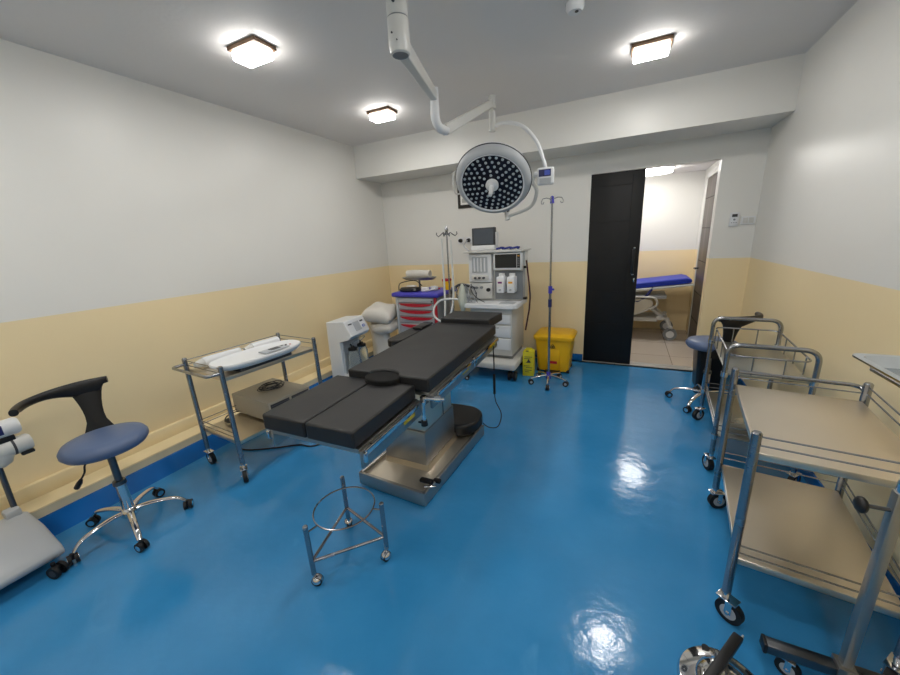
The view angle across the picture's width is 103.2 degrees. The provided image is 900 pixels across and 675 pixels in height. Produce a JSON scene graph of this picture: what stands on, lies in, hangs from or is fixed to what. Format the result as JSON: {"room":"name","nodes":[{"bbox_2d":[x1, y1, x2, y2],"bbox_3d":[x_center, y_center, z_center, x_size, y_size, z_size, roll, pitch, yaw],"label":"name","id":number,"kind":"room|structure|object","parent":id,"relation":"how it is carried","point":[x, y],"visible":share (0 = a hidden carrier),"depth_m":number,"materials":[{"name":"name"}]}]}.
{"room":"operating room","nodes":[
{"label":"operating room","id":0,"kind":"room"},
{"bbox_2d":[0,39,391,495],"bbox_3d":[-2.329,-0.383,2.509,0.120,2.703,6.570,4,17,25],"label":"wall","id":1,"kind":"structure","parent":0,"point":[145,228],"depth_m":2.61,"materials":[{"name":"paint"}]},
{"bbox_2d":[0,330,396,519],"bbox_3d":[-2.196,0.734,2.778,0.039,0.096,6.310,4,17,25],"label":"trim","id":2,"kind":"structure","parent":1,"relation":"attached to","point":[26,493],"depth_m":2.56,"materials":[{"name":"beige paint"}]},
{"bbox_2d":[31,352,372,518],"bbox_3d":[-2.120,0.857,2.777,0.194,0.150,6.310,4,17,25],"label":"baseboard","id":3,"kind":"structure","parent":1,"relation":"attached to","point":[86,491],"depth_m":2.40,"materials":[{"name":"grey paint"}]},
{"bbox_2d":[38,355,373,535],"bbox_3d":[-1.990,0.894,2.718,0.095,0.097,6.320,4,17,25],"label":"trim","id":4,"kind":"structure","parent":1,"relation":"attached to","point":[68,516],"depth_m":2.41,"materials":[{"name":"blue plastic"}]},
{"bbox_2d":[0,0,857,145],"bbox_3d":[-0.445,-1.586,1.209,4.465,0.100,6.630,4,17,25],"label":"ceiling","id":5,"kind":"structure","parent":0,"point":[332,64],"depth_m":2.25,"materials":[{"name":"paint"}]},
{"bbox_2d":[227,35,275,67],"bbox_3d":[-1.191,-1.713,2.150,0.240,0.072,0.155,4,17,25],"label":"ceiling lamp","id":6,"kind":"object","parent":5,"relation":"attached to","point":[252,51],"visible":1,"depth_m":2.11,"materials":[{"name":"white plastic"}]},
{"bbox_2d":[366,106,396,122],"bbox_3d":[-0.627,-2.059,3.303,0.240,0.072,0.155,4,17,25],"label":"ceiling lamp","id":7,"kind":"object","parent":5,"relation":"attached to","point":[386,113],"visible":1,"depth_m":3.26,"materials":[{"name":"white plastic"}]},
{"bbox_2d":[386,0,553,220],"bbox_3d":[0.121,-1.306,2.247,0.812,1.044,1.717,4,17,25],"label":"light","id":8,"kind":"object","parent":5,"relation":"attached to","point":[491,177],"visible":1,"depth_m":2.70,"materials":[{"name":"white metal"}]},
{"bbox_2d":[565,0,585,15],"bbox_3d":[0.650,-1.730,1.852,0.104,0.077,0.104,4,17,25],"label":"security camera","id":9,"kind":"object","parent":5,"relation":"attached to","point":[573,7],"visible":1,"depth_m":1.84,"materials":[{"name":"white plastic"}]},
{"bbox_2d":[631,33,673,63],"bbox_3d":[1.339,-1.912,2.373,0.240,0.072,0.155,4,17,25],"label":"ceiling lamp","id":10,"kind":"object","parent":5,"relation":"attached to","point":[658,47],"visible":1,"depth_m":2.33,"materials":[{"name":"white plastic"}]},
{"bbox_2d":[0,328,899,674],"bbox_3d":[0.116,0.865,2.776,4.465,0.100,8.350,4,17,25],"label":"floor","id":11,"kind":"structure","parent":0,"point":[580,533],"depth_m":1.74,"materials":[{"name":"blue plastic"}]},
{"bbox_2d":[0,417,69,589],"bbox_3d":[-2.293,0.890,1.589,0.537,0.730,0.810,4,17,25],"label":"surgical microscope","id":12,"kind":"object","parent":11,"relation":"on","point":[26,544],"visible":1,"depth_m":1.82,"materials":[{"name":"grey plastic"}]},
{"bbox_2d":[1,506,22,519],"bbox_3d":[-2.368,0.948,1.927,0.070,0.050,0.060,4,17,25],"label":"socket","id":13,"kind":"object","parent":12,"relation":"attached to","point":[12,512],"depth_m":1.91,"materials":[{"name":"grey plastic"}]},
{"bbox_2d":[8,376,193,565],"bbox_3d":[-1.889,0.700,1.969,0.588,0.854,0.543,4,17,25],"label":"chair","id":14,"kind":"object","parent":11,"relation":"on","point":[102,439],"visible":1,"depth_m":1.98,"materials":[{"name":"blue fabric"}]},
{"bbox_2d":[172,333,321,482],"bbox_3d":[-1.441,0.475,2.747,0.560,0.830,0.882,6,18,30],"label":"trolley","id":15,"kind":"object","parent":11,"relation":"on","point":[242,428],"visible":0.62,"depth_m":2.53,"materials":[{"name":"metal"}]},
{"bbox_2d":[193,347,241,367],"bbox_3d":[-1.680,0.150,2.586,0.072,0.072,0.316,6,18,29],"label":"paper roll","id":16,"kind":"object","parent":15,"relation":"on","point":[206,360],"visible":0.73,"depth_m":2.53,"materials":[{"name":"white paper"}]},
{"bbox_2d":[224,411,238,422],"bbox_3d":[-1.669,0.604,2.710,0.084,0.034,0.194,-9,16,-20],"label":"cable","id":17,"kind":"object","parent":15,"relation":"on","point":[226,419],"visible":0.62,"depth_m":2.65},
{"bbox_2d":[205,413,267,443],"bbox_3d":[-1.438,0.608,2.802,0.437,0.026,0.702,6,18,30],"label":"shelf","id":18,"kind":"object","parent":15,"relation":"attached to","point":[249,427],"depth_m":2.59,"materials":[{"name":"metal"}]},
{"bbox_2d":[190,346,312,380],"bbox_3d":[-1.462,0.165,2.681,0.437,0.026,0.702,6,18,30],"label":"shelf","id":19,"kind":"object","parent":15,"relation":"attached to","point":[301,350],"depth_m":2.47,"materials":[{"name":"metal"}]},
{"bbox_2d":[208,340,300,371],"bbox_3d":[-1.371,0.135,2.563,0.295,0.082,0.645,5,17,28],"label":"scale","id":20,"kind":"object","parent":15,"relation":"on","point":[244,360],"visible":0.99,"depth_m":2.50,"materials":[{"name":"white plastic"}]},
{"bbox_2d":[243,336,279,349],"bbox_3d":[-1.514,0.062,2.866,0.076,0.076,0.281,6,18,29],"label":"paper roll","id":21,"kind":"object","parent":15,"relation":"on","point":[273,339],"visible":0.49,"depth_m":2.84,"materials":[{"name":"white paper"}]},
{"bbox_2d":[232,378,308,418],"bbox_3d":[-1.421,0.493,2.857,0.476,0.161,0.360,6,18,29],"label":"electrosurgical unit","id":22,"kind":"object","parent":15,"relation":"on","point":[249,401],"visible":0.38,"depth_m":2.75,"materials":[{"name":"beige metal"}]},
{"bbox_2d":[257,380,284,391],"bbox_3d":[-1.438,0.389,2.858,0.158,0.033,0.215,4,17,25],"label":"coiled cable","id":23,"kind":"object","parent":22,"relation":"on","point":[263,388],"visible":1,"depth_m":2.85,"materials":[{"name":"black rubber"}]},
{"bbox_2d":[242,444,319,450],"bbox_3d":[-1.263,0.810,3.038,0.641,0.012,0.858,10,20,40],"label":"cable","id":24,"kind":"object","parent":11,"relation":"on","point":[295,444],"visible":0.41,"depth_m":2.82,"materials":[{"name":"black rubber"}]},
{"bbox_2d":[302,475,390,585],"bbox_3d":[-0.503,0.956,1.750,0.378,0.330,0.388,4,17,25],"label":"stand","id":25,"kind":"object","parent":11,"relation":"on","point":[317,578],"visible":1,"depth_m":1.72,"materials":[{"name":"metal"}]},
{"bbox_2d":[326,315,368,376],"bbox_3d":[-1.093,0.156,3.981,0.360,0.760,0.340,3,16,22],"label":"machine","id":26,"kind":"object","parent":11,"relation":"on","point":[347,351],"visible":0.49,"depth_m":3.85,"materials":[{"name":"white plastic"}]},
{"bbox_2d":[348,344,359,368],"bbox_3d":[-1.047,0.228,3.888,0.124,0.346,0.124,4,17,25],"label":"jar","id":27,"kind":"object","parent":26,"relation":"on","point":[353,354],"depth_m":3.84,"materials":[{"name":"clear plastic"}]},
{"bbox_2d":[357,340,368,362],"bbox_3d":[-0.989,0.185,4.030,0.124,0.346,0.124,4,17,25],"label":"jar","id":28,"kind":"object","parent":26,"relation":"on","point":[361,346],"depth_m":3.98,"materials":[{"name":"clear plastic"}]},
{"bbox_2d":[369,323,390,355],"bbox_3d":[-0.842,0.081,4.498,0.285,0.585,0.277,-10,17,-23],"label":"roll","id":29,"kind":"object","parent":11,"relation":"on","point":[380,342],"visible":0.39,"depth_m":4.38,"materials":[{"name":"white paper"}]},
{"bbox_2d":[372,319,397,334],"bbox_3d":[-0.766,-0.141,4.412,0.259,0.163,0.361,2,16,20],"label":"pillow","id":30,"kind":"object","parent":29,"relation":"on","point":[380,328],"visible":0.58,"depth_m":4.28,"materials":[{"name":"white fabric"}]},
{"bbox_2d":[361,302,396,323],"bbox_3d":[-0.842,-0.309,4.399,0.376,0.239,0.423,0,16,13],"label":"pillow","id":31,"kind":"object","parent":30,"relation":"on","point":[378,312],"visible":0.95,"depth_m":4.24,"materials":[{"name":"white fabric"}]},
{"bbox_2d":[262,311,501,505],"bbox_3d":[-0.177,0.441,2.562,0.798,0.860,2.100,4,17,24],"label":"table","id":32,"kind":"object","parent":11,"relation":"on","point":[397,400],"visible":1,"depth_m":2.14,"materials":[{"name":"leather"}]},
{"bbox_2d":[483,346,501,427],"bbox_3d":[0.330,0.398,2.772,0.146,0.652,0.099,-13,18,-31],"label":"cable","id":33,"kind":"object","parent":32,"relation":"hanging from","point":[494,377],"visible":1,"depth_m":2.82,"materials":[{"name":"black plastic"}]},
{"bbox_2d":[392,287,456,332],"bbox_3d":[-0.281,-0.123,4.476,0.630,0.950,0.540,4,17,25],"label":"cart","id":34,"kind":"object","parent":11,"relation":"on","point":[413,309],"visible":0.29,"depth_m":4.19,"materials":[{"name":"grey plastic"}]},
{"bbox_2d":[398,280,421,291],"bbox_3d":[-0.498,-0.623,4.295,0.330,0.129,0.170,4,17,25],"label":"pouch","id":35,"kind":"object","parent":34,"relation":"on","point":[402,289],"visible":1,"depth_m":4.25,"materials":[{"name":"fabric"}]},
{"bbox_2d":[402,276,435,287],"bbox_3d":[-0.384,-0.690,4.496,0.470,0.140,0.210,4,17,25],"label":"steel tray","id":36,"kind":"object","parent":34,"relation":"on","point":[432,277],"visible":0.62,"depth_m":4.41,"materials":[{"name":"silver metal"}]},
{"bbox_2d":[406,270,431,277],"bbox_3d":[-0.395,-0.798,4.475,0.340,0.101,0.107,4,17,25],"label":"wrapped bundle","id":37,"kind":"object","parent":36,"relation":"on","point":[409,273],"visible":0.98,"depth_m":4.43,"materials":[{"name":"white fabric"}]},
{"bbox_2d":[392,287,456,297],"bbox_3d":[-0.305,-0.556,4.358,0.630,0.050,0.540,4,17,25],"label":"tray","id":38,"kind":"object","parent":34,"relation":"on","point":[439,293],"depth_m":4.15,"materials":[{"name":"plastic"}]},
{"bbox_2d":[421,287,428,291],"bbox_3d":[-0.292,-0.573,4.219,0.090,0.050,0.060,-1,15,9],"label":"pack","id":39,"kind":"object","parent":34,"relation":"on","point":[423,289],"visible":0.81,"depth_m":4.19},
{"bbox_2d":[442,278,451,289],"bbox_3d":[-0.036,-0.639,4.257,0.090,0.130,0.090,4,17,25],"label":"sharps container","id":40,"kind":"object","parent":34,"relation":"on","point":[446,279],"visible":0.69,"depth_m":4.22,"materials":[{"name":"yellow plastic"}]},
{"bbox_2d":[436,226,469,379],"bbox_3d":[0.012,-0.334,3.825,0.342,1.670,0.338,4,17,25],"label":"stand","id":41,"kind":"object","parent":11,"relation":"on","point":[446,233],"visible":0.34,"depth_m":3.69,"materials":[{"name":"silver metal"}]},
{"bbox_2d":[441,238,445,315],"bbox_3d":[-0.062,-0.573,3.686,0.052,0.871,0.110,-8,16,-19],"label":"hose","id":42,"kind":"object","parent":41,"relation":"hanging from","point":[443,272],"visible":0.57,"depth_m":3.70,"materials":[{"name":"white plastic"}]},
{"bbox_2d":[433,240,457,321],"bbox_3d":[-0.063,-0.565,3.638,0.264,0.821,0.115,-5,15,-9],"label":"hose","id":43,"kind":"object","parent":41,"relation":"hanging from","point":[452,298],"visible":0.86,"depth_m":3.67,"materials":[{"name":"white plastic"}]},
{"bbox_2d":[448,248,530,380],"bbox_3d":[0.482,-0.287,4.093,0.869,1.388,0.660,4,17,25],"label":"machine","id":44,"kind":"object","parent":11,"relation":"on","point":[499,281],"visible":0.75,"depth_m":3.90,"materials":[{"name":"white plastic"}]},
{"bbox_2d":[464,284,470,300],"bbox_3d":[0.173,-0.512,4.064,0.120,0.189,0.120,4,17,25],"label":"canister","id":45,"kind":"object","parent":44,"relation":"on","point":[467,285],"depth_m":4.02,"materials":[{"name":"clear plastic"}]},
{"bbox_2d":[471,227,498,250],"bbox_3d":[0.382,-1.090,3.948,0.286,0.242,0.120,4,17,25],"label":"patient monitor","id":46,"kind":"object","parent":44,"relation":"on","point":[486,238],"visible":0.94,"depth_m":3.91,"materials":[{"name":"white plastic"}]},
{"bbox_2d":[471,245,497,250],"bbox_3d":[0.384,-1.000,3.974,0.280,0.055,0.120,4,17,25],"label":"base","id":47,"kind":"object","parent":46,"relation":"on","point":[474,247],"depth_m":3.92,"materials":[{"name":"white plastic"}]},
{"bbox_2d":[463,248,530,253],"bbox_3d":[0.525,-0.963,3.961,0.660,0.022,0.380,4,17,25],"label":"shelf","id":48,"kind":"object","parent":44,"relation":"attached to","point":[521,250],"depth_m":3.81,"materials":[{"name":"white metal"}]},
{"bbox_2d":[523,347,534,375],"bbox_3d":[0.891,0.268,4.026,0.120,0.310,0.122,3,16,20],"label":"box","id":49,"kind":"object","parent":11,"relation":"on","point":[528,353],"visible":1,"depth_m":3.98,"materials":[{"name":"yellow cardboard"}]},
{"bbox_2d":[528,196,568,389],"bbox_3d":[0.998,-0.411,3.534,0.411,1.866,0.409,4,17,25],"label":"stand","id":50,"kind":"object","parent":11,"relation":"on","point":[548,374],"visible":1,"depth_m":3.61,"materials":[{"name":"silver metal"}]},
{"bbox_2d":[533,327,576,373],"bbox_3d":[1.212,0.149,4.123,0.440,0.455,0.445,4,17,25],"label":"pedal bin","id":51,"kind":"object","parent":11,"relation":"on","point":[562,339],"visible":0.98,"depth_m":4.00,"materials":[{"name":"yellow plastic"}]},
{"bbox_2d":[633,274,693,339],"bbox_3d":[2.481,-0.497,5.453,1.950,0.865,0.638,4,17,25],"label":"stretcher","id":52,"kind":"object","parent":11,"relation":"on","point":[643,303],"visible":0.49,"depth_m":5.00,"materials":[{"name":"blue leather"}]},
{"bbox_2d":[692,349,722,389],"bbox_3d":[2.525,0.267,3.485,0.265,0.425,0.305,4,17,25],"label":"waste bin","id":53,"kind":"object","parent":11,"relation":"on","point":[699,361],"visible":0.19,"depth_m":3.39,"materials":[{"name":"black plastic"}]},
{"bbox_2d":[676,632,752,674],"bbox_3d":[0.895,1.138,1.163,0.260,0.141,0.260,-2,15,5],"label":"stool","id":54,"kind":"object","parent":11,"relation":"on","point":[703,659],"visible":1,"depth_m":1.21,"materials":[{"name":"silver plastic"}]},
{"bbox_2d":[665,312,763,412],"bbox_3d":[2.228,0.185,3.028,0.558,0.854,0.549,-7,16,-13],"label":"stool","id":55,"kind":"object","parent":11,"relation":"on","point":[699,342],"visible":0.59,"depth_m":2.96,"materials":[{"name":"blue fabric"}]},
{"bbox_2d":[692,316,822,481],"bbox_3d":[2.007,0.364,2.399,0.515,0.864,0.823,6,18,30],"label":"trolley","id":56,"kind":"object","parent":11,"relation":"on","point":[755,357],"visible":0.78,"depth_m":2.26,"materials":[{"name":"metal"}]},
{"bbox_2d":[705,391,749,441],"bbox_3d":[2.011,0.540,2.446,0.370,0.012,0.730,6,18,30],"label":"shelf","id":57,"kind":"object","parent":56,"relation":"attached to","point":[737,421],"depth_m":2.41,"materials":[{"name":"metal"}]},
{"bbox_2d":[713,341,808,383],"bbox_3d":[1.989,0.140,2.337,0.370,0.012,0.730,6,18,30],"label":"shelf","id":58,"kind":"object","parent":56,"relation":"attached to","point":[760,365],"depth_m":2.25,"materials":[{"name":"metal"}]},
{"bbox_2d":[707,367,899,674],"bbox_3d":[1.479,0.658,1.494,0.557,0.830,0.848,7,18,32],"label":"trolley","id":59,"kind":"object","parent":11,"relation":"on","point":[803,534],"visible":1,"depth_m":1.40,"materials":[{"name":"metal"}]},
{"bbox_2d":[722,465,899,618],"bbox_3d":[1.463,0.797,1.529,0.437,0.026,0.672,7,18,32],"label":"shelf","id":60,"kind":"object","parent":59,"relation":"attached to","point":[812,526],"depth_m":1.45,"materials":[{"name":"metal"}]},
{"bbox_2d":[735,385,899,488],"bbox_3d":[1.439,0.353,1.408,0.437,0.026,0.672,7,18,32],"label":"shelf","id":61,"kind":"object","parent":59,"relation":"attached to","point":[845,425],"depth_m":1.35,"materials":[{"name":"metal"}]},
{"bbox_2d":[759,353,899,674],"bbox_3d":[1.275,0.673,0.918,0.554,1.125,0.574,4,17,25],"label":"stand","id":62,"kind":"object","parent":11,"relation":"on","point":[788,655],"visible":1,"depth_m":1.08,"materials":[{"name":"metal"}]},
{"bbox_2d":[852,353,899,387],"bbox_3d":[1.310,0.143,0.781,0.445,0.035,0.505,4,17,25],"label":"tray","id":63,"kind":"object","parent":62,"relation":"on","point":[887,367],"depth_m":1.03,"materials":[{"name":"silver metal"}]},
{"bbox_2d":[381,127,771,367],"bbox_3d":[1.018,-1.073,4.365,4.225,2.703,0.120,4,17,25],"label":"wall","id":64,"kind":"structure","parent":0,"point":[415,210],"depth_m":4.14,"materials":[{"name":"paint"}]},
{"bbox_2d":[458,237,463,243],"bbox_3d":[0.133,-1.262,4.648,0.085,0.085,0.055,4,17,25],"label":"outlet","id":65,"kind":"object","parent":64,"relation":"attached to","point":[460,239],"visible":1,"depth_m":4.65,"materials":[{"name":"white plastic"}]},
{"bbox_2d":[457,188,472,208],"bbox_3d":[0.252,-1.779,4.448,0.340,0.300,0.027,4,17,25],"label":"framed picture","id":66,"kind":"object","parent":64,"relation":"attached to","point":[462,203],"visible":0.26,"depth_m":4.50},
{"bbox_2d":[460,195,467,204],"bbox_3d":[0.247,-1.776,4.439,0.260,0.220,0.005,4,17,25],"label":"print","id":67,"kind":"object","parent":66,"relation":"attached to","point":[462,202],"depth_m":4.50},
{"bbox_2d":[466,237,471,243],"bbox_3d":[0.234,-1.254,4.600,0.085,0.085,0.055,4,17,25],"label":"outlet","id":68,"kind":"object","parent":64,"relation":"attached to","point":[469,239],"visible":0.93,"depth_m":4.61,"materials":[{"name":"white plastic"}]},
{"bbox_2d":[535,350,582,360],"bbox_3d":[0.517,0.164,4.910,2.465,0.086,0.012,4,17,25],"label":"baseboard","id":69,"kind":"structure","parent":64,"relation":"attached to","point":[578,357],"depth_m":4.41,"materials":[{"name":"blue plastic"}]},
{"bbox_2d":[583,168,645,363],"bbox_3d":[1.814,-0.719,4.008,0.520,2.110,0.075,4,17,25],"label":"door","id":70,"kind":"structure","parent":64,"relation":"in","point":[617,198],"depth_m":3.98,"materials":[{"name":"black paint"}]},
{"bbox_2d":[583,360,692,370],"bbox_3d":[2.176,0.309,4.198,1.145,0.008,0.130,4,17,25],"label":"trim","id":71,"kind":"structure","parent":64,"relation":"attached to","point":[677,367],"depth_m":4.09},
{"bbox_2d":[729,212,739,225],"bbox_3d":[2.722,-1.132,3.415,0.070,0.125,0.024,4,17,25],"label":"thermostat","id":72,"kind":"object","parent":64,"relation":"attached to","point":[734,217],"visible":1,"depth_m":3.41,"materials":[{"name":"white plastic"}]},
{"bbox_2d":[740,216,755,224],"bbox_3d":[2.824,-1.110,3.376,0.110,0.075,0.015,4,17,25],"label":"light switch","id":73,"kind":"object","parent":64,"relation":"attached to","point":[745,220],"visible":1,"depth_m":3.37,"materials":[{"name":"white plastic"}]},
{"bbox_2d":[353,53,805,182],"bbox_3d":[0.820,-2.114,3.785,4.225,0.373,0.512,4,17,25],"label":"beam","id":74,"kind":"structure","parent":0,"point":[760,95],"depth_m":3.23,"materials":[{"name":"paint"}]},
{"bbox_2d":[633,170,705,329],"bbox_3d":[2.307,-1.305,5.805,3.005,2.255,0.100,4,17,25],"label":"wall","id":75,"kind":"structure","parent":0,"point":[672,203],"depth_m":5.23,"materials":[{"name":"paint"}]},
{"bbox_2d":[646,161,716,176],"bbox_3d":[1.847,-2.199,4.696,3.105,0.100,1.950,4,17,25],"label":"ceiling","id":76,"kind":"structure","parent":0,"point":[702,166],"depth_m":4.60,"materials":[{"name":"paint"}]},
{"bbox_2d":[646,166,674,175],"bbox_3d":[2.536,-2.132,4.598,0.620,0.050,0.420,4,17,25],"label":"lamp","id":77,"kind":"object","parent":76,"relation":"attached to","point":[662,170],"visible":0.45,"depth_m":4.42,"materials":[{"name":"white plastic"}]},
{"bbox_2d":[686,161,718,331],"bbox_3d":[3.217,-0.966,4.383,0.100,2.255,1.750,4,17,25],"label":"wall","id":78,"kind":"structure","parent":0,"point":[716,164],"depth_m":5.01,"materials":[{"name":"paint"}]},
{"bbox_2d":[687,166,718,337],"bbox_3d":[3.090,-0.900,4.356,0.098,2.155,0.930,4,17,25],"label":"door","id":79,"kind":"structure","parent":78,"relation":"in","point":[711,182],"depth_m":4.45,"materials":[{"name":"brown wood"}]},
{"bbox_2d":[737,0,899,584],"bbox_3d":[1.586,-0.089,0.647,0.120,2.703,6.570,4,17,25],"label":"wall","id":80,"kind":"structure","parent":0,"point":[824,263],"depth_m":2.03,"materials":[{"name":"paint"}]},
{"bbox_2d":[737,376,899,599],"bbox_3d":[1.596,1.167,1.019,0.012,0.086,6.280,4,17,25],"label":"baseboard","id":81,"kind":"structure","parent":80,"relation":"attached to","point":[895,585],"depth_m":2.04,"materials":[{"name":"blue"}]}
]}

